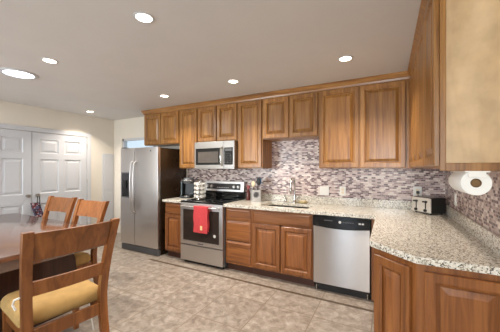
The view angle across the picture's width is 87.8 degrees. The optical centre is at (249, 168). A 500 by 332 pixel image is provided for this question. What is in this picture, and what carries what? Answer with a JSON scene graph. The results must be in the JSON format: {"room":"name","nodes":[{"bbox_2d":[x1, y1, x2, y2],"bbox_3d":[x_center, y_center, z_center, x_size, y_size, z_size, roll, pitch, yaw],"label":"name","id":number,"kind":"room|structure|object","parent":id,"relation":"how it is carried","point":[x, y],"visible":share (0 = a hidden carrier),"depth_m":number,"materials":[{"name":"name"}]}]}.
{"room":"kitchen","nodes":[
{"label":"kitchen","id":0,"kind":"room"},
{"bbox_2d":[0,101,113,223],"bbox_3d":[-4.482,0.175,2.966,0.100,2.450,6.230,0,0,28],"label":"wall","id":1,"kind":"structure","parent":0,"point":[101,130],"depth_m":5.02,"materials":[{"name":"beige paint"}]},
{"bbox_2d":[0,129,31,215],"bbox_3d":[-3.847,0.388,3.949,0.097,2.000,0.895,0,0,28],"label":"door","id":2,"kind":"structure","parent":1,"relation":"in","point":[15,145],"depth_m":4.17,"materials":[{"name":"white paint"}]},
{"bbox_2d":[0,123,90,224],"bbox_3d":[-3.665,0.351,4.364,0.031,2.097,1.965,0,0,28],"label":"trim","id":3,"kind":"structure","parent":1,"relation":"attached to","point":[3,126],"depth_m":4.92,"materials":[{"name":"white paint"}]},
{"bbox_2d":[32,132,87,224],"bbox_3d":[-3.421,0.388,4.750,0.097,2.000,0.905,0,0,28],"label":"door","id":4,"kind":"structure","parent":1,"relation":"in","point":[59,162],"depth_m":4.71,"materials":[{"name":"white paint"}]},
{"bbox_2d":[30,196,42,216],"bbox_3d":[-3.573,0.640,4.372,0.052,0.431,0.185,0,0,28],"label":"hanging bag","id":5,"kind":"object","parent":4,"relation":"hanging from","point":[36,207],"visible":0.93,"depth_m":4.35,"materials":[{"name":"fabric"}]},
{"bbox_2d":[102,154,113,221],"bbox_3d":[-3.034,0.495,5.563,0.018,1.610,0.255,0,0,28],"label":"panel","id":6,"kind":"structure","parent":1,"relation":"attached to","point":[107,159],"depth_m":5.56,"materials":[{"name":"white paint"}]},
{"bbox_2d":[114,116,187,232],"bbox_3d":[-0.358,0.175,4.358,6.075,2.450,0.100,0,0,28],"label":"wall","id":7,"kind":"structure","parent":0,"point":[128,128],"depth_m":5.59,"materials":[{"name":"beige paint"}]},
{"bbox_2d":[123,137,143,147],"bbox_3d":[-2.281,-0.425,5.381,0.980,0.410,0.080,0,0,28],"label":"window","id":8,"kind":"structure","parent":7,"relation":"in","point":[141,138],"depth_m":5.47,"materials":[{"name":"white paint"}]},
{"bbox_2d":[144,111,179,146],"bbox_3d":[-1.485,-0.700,4.695,0.850,0.570,0.343,0,0,28],"label":"upper cabinet","id":9,"kind":"object","parent":7,"relation":"attached to","point":[160,129],"visible":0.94,"depth_m":4.53,"materials":[{"name":"brown wood"}]},
{"bbox_2d":[180,108,197,167],"bbox_3d":[-0.937,-0.492,4.404,0.386,0.985,0.343,0,0,28],"label":"upper cabinet","id":10,"kind":"object","parent":7,"relation":"attached to","point":[189,117],"visible":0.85,"depth_m":4.25,"materials":[{"name":"brown wood"}]},
{"bbox_2d":[198,102,237,141],"bbox_3d":[-0.437,-0.699,4.138,0.743,0.573,0.343,0,0,28],"label":"upper cabinet","id":11,"kind":"object","parent":7,"relation":"attached to","point":[218,122],"visible":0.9,"depth_m":3.97,"materials":[{"name":"brown wood"}]},
{"bbox_2d":[195,140,247,168],"bbox_3d":[-0.467,-0.200,4.079,0.735,0.415,0.465,0,0,28],"label":"microwave","id":12,"kind":"object","parent":11,"relation":"attached to","point":[215,154],"visible":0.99,"depth_m":3.89,"materials":[{"name":"silver metal"}]},
{"bbox_2d":[238,99,271,167],"bbox_3d":[0.071,-0.492,3.868,0.403,0.985,0.343,0,0,28],"label":"upper cabinet","id":13,"kind":"object","parent":7,"relation":"attached to","point":[253,151],"visible":0.95,"depth_m":3.72,"materials":[{"name":"brown wood"}]},
{"bbox_2d":[141,0,427,114],"bbox_3d":[-0.449,-1.010,3.159,4.349,0.077,1.759,0,0,32],"label":"trim","id":14,"kind":"structure","parent":7,"relation":"attached to","point":[402,75],"depth_m":3.24,"materials":[{"name":"brown wood"}]},
{"bbox_2d":[263,91,318,141],"bbox_3d":[0.594,-0.695,3.590,0.778,0.580,0.343,0,0,28],"label":"upper cabinet","id":15,"kind":"object","parent":7,"relation":"attached to","point":[290,117],"visible":0.98,"depth_m":3.43,"materials":[{"name":"brown wood"}]},
{"bbox_2d":[188,139,444,200],"bbox_3d":[0.540,0.020,3.819,3.767,0.960,0.008,0,0,28],"label":"tiled wall","id":16,"kind":"structure","parent":7,"relation":"attached to","point":[298,159],"depth_m":3.61,"materials":[{"name":"tile"}]},
{"bbox_2d":[320,186,328,194],"bbox_3d":[1.016,0.305,3.556,0.122,0.122,0.009,0,0,28],"label":"light switch","id":17,"kind":"object","parent":16,"relation":"attached to","point":[324,190],"visible":1,"depth_m":3.55,"materials":[{"name":"white plastic"}]},
{"bbox_2d":[340,186,345,195],"bbox_3d":[1.228,0.300,3.444,0.078,0.122,0.008,0,0,28],"label":"outlet","id":18,"kind":"object","parent":16,"relation":"attached to","point":[342,188],"visible":1,"depth_m":3.44,"materials":[{"name":"white plastic"}]},
{"bbox_2d":[413,187,421,195],"bbox_3d":[1.965,0.275,3.052,0.086,0.120,0.008,0,0,28],"label":"outlet","id":19,"kind":"object","parent":16,"relation":"attached to","point":[415,189],"visible":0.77,"depth_m":3.05,"materials":[{"name":"white plastic"}]},
{"bbox_2d":[319,79,410,167],"bbox_3d":[1.376,-0.492,3.174,0.990,0.985,0.343,0,0,28],"label":"upper cabinet","id":20,"kind":"object","parent":7,"relation":"attached to","point":[362,126],"visible":0.93,"depth_m":3.01,"materials":[{"name":"brown wood"}]},
{"bbox_2d":[34,233,373,331],"bbox_3d":[-1.844,1.450,1.564,6.075,0.100,6.430,0,0,28],"label":"floor","id":21,"kind":"structure","parent":0,"point":[144,294],"depth_m":2.71,"materials":[{"name":"tile"}]},
{"bbox_2d":[0,213,116,331],"bbox_3d":[-2.649,1.018,2.601,2.280,0.765,1.305,0,0,28],"label":"dining table","id":22,"kind":"object","parent":21,"relation":"on","point":[12,225],"visible":0.41,"depth_m":2.41,"materials":[{"name":"brown wood"}]},
{"bbox_2d":[0,218,119,331],"bbox_3d":[-1.423,0.890,1.927,0.675,1.020,0.583,0,0,35],"label":"dining chair","id":23,"kind":"object","parent":21,"relation":"on","point":[35,302],"visible":1,"depth_m":1.79,"materials":[{"name":"brown wood"}]},
{"bbox_2d":[0,280,97,327],"bbox_3d":[-1.500,0.972,1.986,0.480,0.117,0.524,0,0,35],"label":"seat cushion","id":24,"kind":"object","parent":23,"relation":"on","point":[48,305],"depth_m":1.85,"materials":[{"name":"beige fabric"}]},
{"bbox_2d":[42,196,77,221],"bbox_3d":[-2.627,0.890,3.208,0.536,1.020,0.675,0,0,22],"label":"dining chair","id":25,"kind":"object","parent":21,"relation":"on","point":[60,204],"visible":0.15,"depth_m":3.47,"materials":[{"name":"brown wood"}]},
{"bbox_2d":[71,199,109,284],"bbox_3d":[-2.016,0.890,2.847,0.548,1.020,0.675,0,0,26],"label":"dining chair","id":26,"kind":"object","parent":21,"relation":"on","point":[89,208],"visible":0.28,"depth_m":2.99,"materials":[{"name":"brown wood"}]},
{"bbox_2d":[74,252,90,266],"bbox_3d":[-2.063,0.972,2.762,0.493,0.117,0.480,0,0,26],"label":"seat cushion","id":27,"kind":"object","parent":26,"relation":"on","point":[82,258],"depth_m":2.79,"materials":[{"name":"beige fabric"}]},
{"bbox_2d":[121,146,185,255],"bbox_3d":[-1.719,0.516,4.575,0.908,1.757,0.736,0,0,28],"label":"refrigerator","id":28,"kind":"object","parent":21,"relation":"on","point":[149,175],"visible":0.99,"depth_m":4.29,"materials":[{"name":"silver metal"}]},
{"bbox_2d":[165,202,180,257],"bbox_3d":[-1.049,0.963,4.305,0.365,0.874,0.623,0,0,28],"label":"base cabinet","id":29,"kind":"object","parent":21,"relation":"on","point":[172,210],"visible":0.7,"depth_m":4.04,"materials":[{"name":"brown wood"}]},
{"bbox_2d":[162,197,193,202],"bbox_3d":[-1.060,0.505,4.293,0.378,0.038,0.655,0,0,28],"label":"countertop","id":30,"kind":"structure","parent":29,"relation":"on","point":[177,199],"depth_m":4.06,"materials":[{"name":"stone"}]},
{"bbox_2d":[179,177,196,197],"bbox_3d":[-1.038,0.319,4.360,0.231,0.335,0.285,0,0,14],"label":"coffee maker","id":31,"kind":"object","parent":30,"relation":"on","point":[187,184],"visible":0.92,"depth_m":4.34,"materials":[{"name":"black plastic"}]},
{"bbox_2d":[180,181,245,268],"bbox_3d":[-0.569,0.807,3.989,0.768,1.185,0.711,0,0,28],"label":"stove","id":32,"kind":"object","parent":21,"relation":"on","point":[209,249],"visible":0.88,"depth_m":3.78,"materials":[{"name":"grey metal"}]},
{"bbox_2d":[194,180,205,198],"bbox_3d":[-0.794,0.334,4.120,0.180,0.294,0.180,0,0,28],"label":"pod carousel","id":33,"kind":"object","parent":32,"relation":"on","point":[199,182],"visible":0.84,"depth_m":4.10,"materials":[{"name":"silver metal"}]},
{"bbox_2d":[193,206,208,233],"bbox_3d":[-0.685,0.719,3.657,0.252,0.373,0.053,0,0,28],"label":"hand towel","id":34,"kind":"object","parent":32,"relation":"hanging from","point":[201,213],"visible":1,"depth_m":3.63,"materials":[{"name":"red fabric"}]},
{"bbox_2d":[181,197,243,204],"bbox_3d":[-0.566,0.493,3.994,0.768,0.023,0.588,0,0,28],"label":"cooktop","id":35,"kind":"object","parent":32,"relation":"in","point":[209,200],"depth_m":3.90,"materials":[{"name":"black glass"}]},
{"bbox_2d":[226,207,253,273],"bbox_3d":[-0.019,0.963,3.758,0.408,0.874,0.621,0,0,28],"label":"base cabinet","id":36,"kind":"object","parent":21,"relation":"on","point":[238,220],"visible":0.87,"depth_m":3.49,"materials":[{"name":"brown wood"}]},
{"bbox_2d":[149,259,373,311],"bbox_3d":[-0.092,1.400,3.235,3.300,0.003,0.037,0,0,28],"label":"trim","id":37,"kind":"structure","parent":21,"relation":"on","point":[149,259],"depth_m":3.04,"materials":[{"name":"brown tile"}]},
{"bbox_2d":[252,209,314,285],"bbox_3d":[0.517,0.963,3.472,0.803,0.874,0.623,0,0,28],"label":"base cabinet","id":38,"kind":"object","parent":21,"relation":"on","point":[282,242],"visible":0.85,"depth_m":3.18,"materials":[{"name":"brown wood"}]},
{"bbox_2d":[313,214,370,300],"bbox_3d":[1.128,0.964,3.112,0.596,0.872,0.616,0,0,28],"label":"dishwasher","id":39,"kind":"object","parent":21,"relation":"on","point":[342,248],"visible":0.99,"depth_m":2.85,"materials":[{"name":"silver metal"}]},
{"bbox_2d":[371,219,374,300],"bbox_3d":[1.487,0.963,2.352,0.728,0.874,1.650,0,0,28],"label":"base cabinet","id":40,"kind":"object","parent":21,"relation":"on","point":[372,220],"visible":0.09,"depth_m":2.72,"materials":[{"name":"brown wood"}]},
{"bbox_2d":[223,199,499,275],"bbox_3d":[0.618,0.505,2.680,2.555,0.038,1.927,0,0,28],"label":"countertop","id":41,"kind":"structure","parent":40,"relation":"on","point":[437,240],"depth_m":1.88,"materials":[{"name":"stone"}]},
{"bbox_2d":[246,185,249,199],"bbox_3d":[-0.026,0.370,3.978,0.064,0.232,0.064,0,0,28],"label":"bottle","id":42,"kind":"object","parent":41,"relation":"on","point":[248,186],"visible":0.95,"depth_m":3.95,"materials":[{"name":"red glass"}]},
{"bbox_2d":[251,189,260,201],"bbox_3d":[0.091,0.397,3.825,0.142,0.178,0.142,0,0,2],"label":"utensil crock","id":43,"kind":"object","parent":41,"relation":"on","point":[255,194],"visible":0.99,"depth_m":3.76,"materials":[{"name":"white ceramic"}]},
{"bbox_2d":[268,205,309,208],"bbox_3d":[0.498,0.613,3.450,0.652,0.175,0.392,0,0,28],"label":"sink","id":44,"kind":"object","parent":41,"relation":"in","point":[268,205],"visible":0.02,"depth_m":3.63,"materials":[{"name":"silver metal"}]},
{"bbox_2d":[289,177,300,202],"bbox_3d":[0.592,0.302,3.604,0.204,0.368,0.118,0,0,-38],"label":"kitchen faucet","id":45,"kind":"object","parent":41,"relation":"on","point":[293,178],"visible":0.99,"depth_m":3.65,"materials":[{"name":"silver metal"}]},
{"bbox_2d":[250,193,411,209],"bbox_3d":[1.055,0.436,3.527,2.531,0.100,0.022,0,0,28],"label":"granite upstand","id":46,"kind":"object","parent":41,"relation":"on","point":[397,204],"visible":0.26,"depth_m":3.41,"materials":[{"name":"beige stone"}]},
{"bbox_2d":[412,195,445,214],"bbox_3d":[1.925,0.395,2.817,0.223,0.182,0.241,0,0,-12],"label":"toaster","id":47,"kind":"object","parent":41,"relation":"on","point":[431,205],"visible":0.99,"depth_m":2.72,"materials":[{"name":"black plastic"}]},
{"bbox_2d":[446,204,499,255],"bbox_3d":[1.736,0.436,2.086,0.022,0.100,1.927,0,0,28],"label":"granite upstand","id":48,"kind":"object","parent":41,"relation":"on","point":[486,236],"visible":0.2,"depth_m":1.80,"materials":[{"name":"beige stone"}]},
{"bbox_2d":[374,248,499,331],"bbox_3d":[1.072,0.963,1.497,0.658,0.874,0.246,0,0,28],"label":"base cabinet","id":49,"kind":"object","parent":21,"relation":"on","point":[409,296],"visible":0.96,"depth_m":1.41,"materials":[{"name":"brown wood"}]},
{"bbox_2d":[0,0,420,119],"bbox_3d":[-1.844,-1.100,1.564,6.075,0.100,6.430,0,0,28],"label":"ceiling","id":50,"kind":"structure","parent":0,"point":[114,65],"depth_m":2.28,"materials":[{"name":"paint"}]},
{"bbox_2d":[0,67,38,79],"bbox_3d":[-2.558,-1.042,2.878,0.352,0.016,0.352,0,0,28],"label":"recessed light","id":51,"kind":"object","parent":50,"relation":"attached to","point":[12,72],"visible":1,"depth_m":2.85,"materials":[{"name":"white paint"}]},
{"bbox_2d":[41,58,58,63],"bbox_3d":[-1.950,-1.047,2.532,0.140,0.006,0.140,0,0,28],"label":"recessed light","id":52,"kind":"object","parent":50,"relation":"in","point":[48,60],"visible":1,"depth_m":2.52,"materials":[{"name":"white paint"}]},
{"bbox_2d":[133,11,154,22],"bbox_3d":[-0.738,-1.047,1.808,0.140,0.006,0.140,0,0,28],"label":"recessed light","id":53,"kind":"object","parent":50,"relation":"in","point":[143,17],"visible":1,"depth_m":1.80,"materials":[{"name":"white paint"}]},
{"bbox_2d":[227,79,238,82],"bbox_3d":[-0.203,-1.047,3.132,0.140,0.006,0.140,0,0,28],"label":"recessed light","id":54,"kind":"object","parent":50,"relation":"in","point":[230,80],"visible":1,"depth_m":3.13,"materials":[{"name":"white paint"}]},
{"bbox_2d":[338,55,352,61],"bbox_3d":[0.912,-1.047,2.482,0.140,0.006,0.140,0,0,28],"label":"recessed light","id":55,"kind":"object","parent":50,"relation":"in","point":[347,57],"visible":1,"depth_m":2.47,"materials":[{"name":"white paint"}]},
{"bbox_3d":[0.794,0.175,0.161,0.100,2.450,6.230,0,0,28],"label":"wall","id":56,"kind":"structure","parent":0,"visible":0},
{"bbox_2d":[445,171,499,235],"bbox_3d":[1.694,0.240,1.971,0.008,0.520,2.172,0,0,28],"label":"tiled wall","id":57,"kind":"structure","parent":56,"relation":"attached to","point":[484,209],"depth_m":1.77,"materials":[{"name":"tile"}]},
{"bbox_2d":[409,49,420,167],"bbox_3d":[1.668,-0.492,2.347,0.343,0.985,0.885,0,0,28],"label":"upper cabinet","id":58,"kind":"object","parent":57,"relation":"attached to","point":[413,76],"visible":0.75,"depth_m":2.33,"materials":[{"name":"brown wood"}]},
{"bbox_2d":[454,193,456,205],"bbox_3d":[1.952,0.295,2.473,0.009,0.115,0.075,0,0,28],"label":"light switch","id":59,"kind":"object","parent":57,"relation":"attached to","point":[455,194],"visible":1,"depth_m":2.45,"materials":[{"name":"white plastic"}]},
{"bbox_2d":[417,0,499,170],"bbox_3d":[1.259,-0.486,1.567,0.354,0.998,0.873,0,0,28],"label":"upper cabinet","id":60,"kind":"object","parent":57,"relation":"attached to","point":[458,46],"visible":1,"depth_m":1.22,"materials":[{"name":"brown wood"}]},
{"bbox_2d":[451,171,489,185],"bbox_3d":[1.113,0.051,1.327,0.090,0.078,0.312,0,0,28],"label":"paper towel holder","id":61,"kind":"object","parent":60,"relation":"attached to","point":[474,174],"visible":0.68,"depth_m":1.20,"materials":[{"name":"white plastic"}]},
{"bbox_2d":[448,172,491,194],"bbox_3d":[1.115,0.068,1.330,0.116,0.116,0.280,0,0,28],"label":"paper towel roll","id":62,"kind":"object","parent":61,"relation":"hanging from","point":[460,181],"visible":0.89,"depth_m":1.22,"materials":[{"name":"white paper"}]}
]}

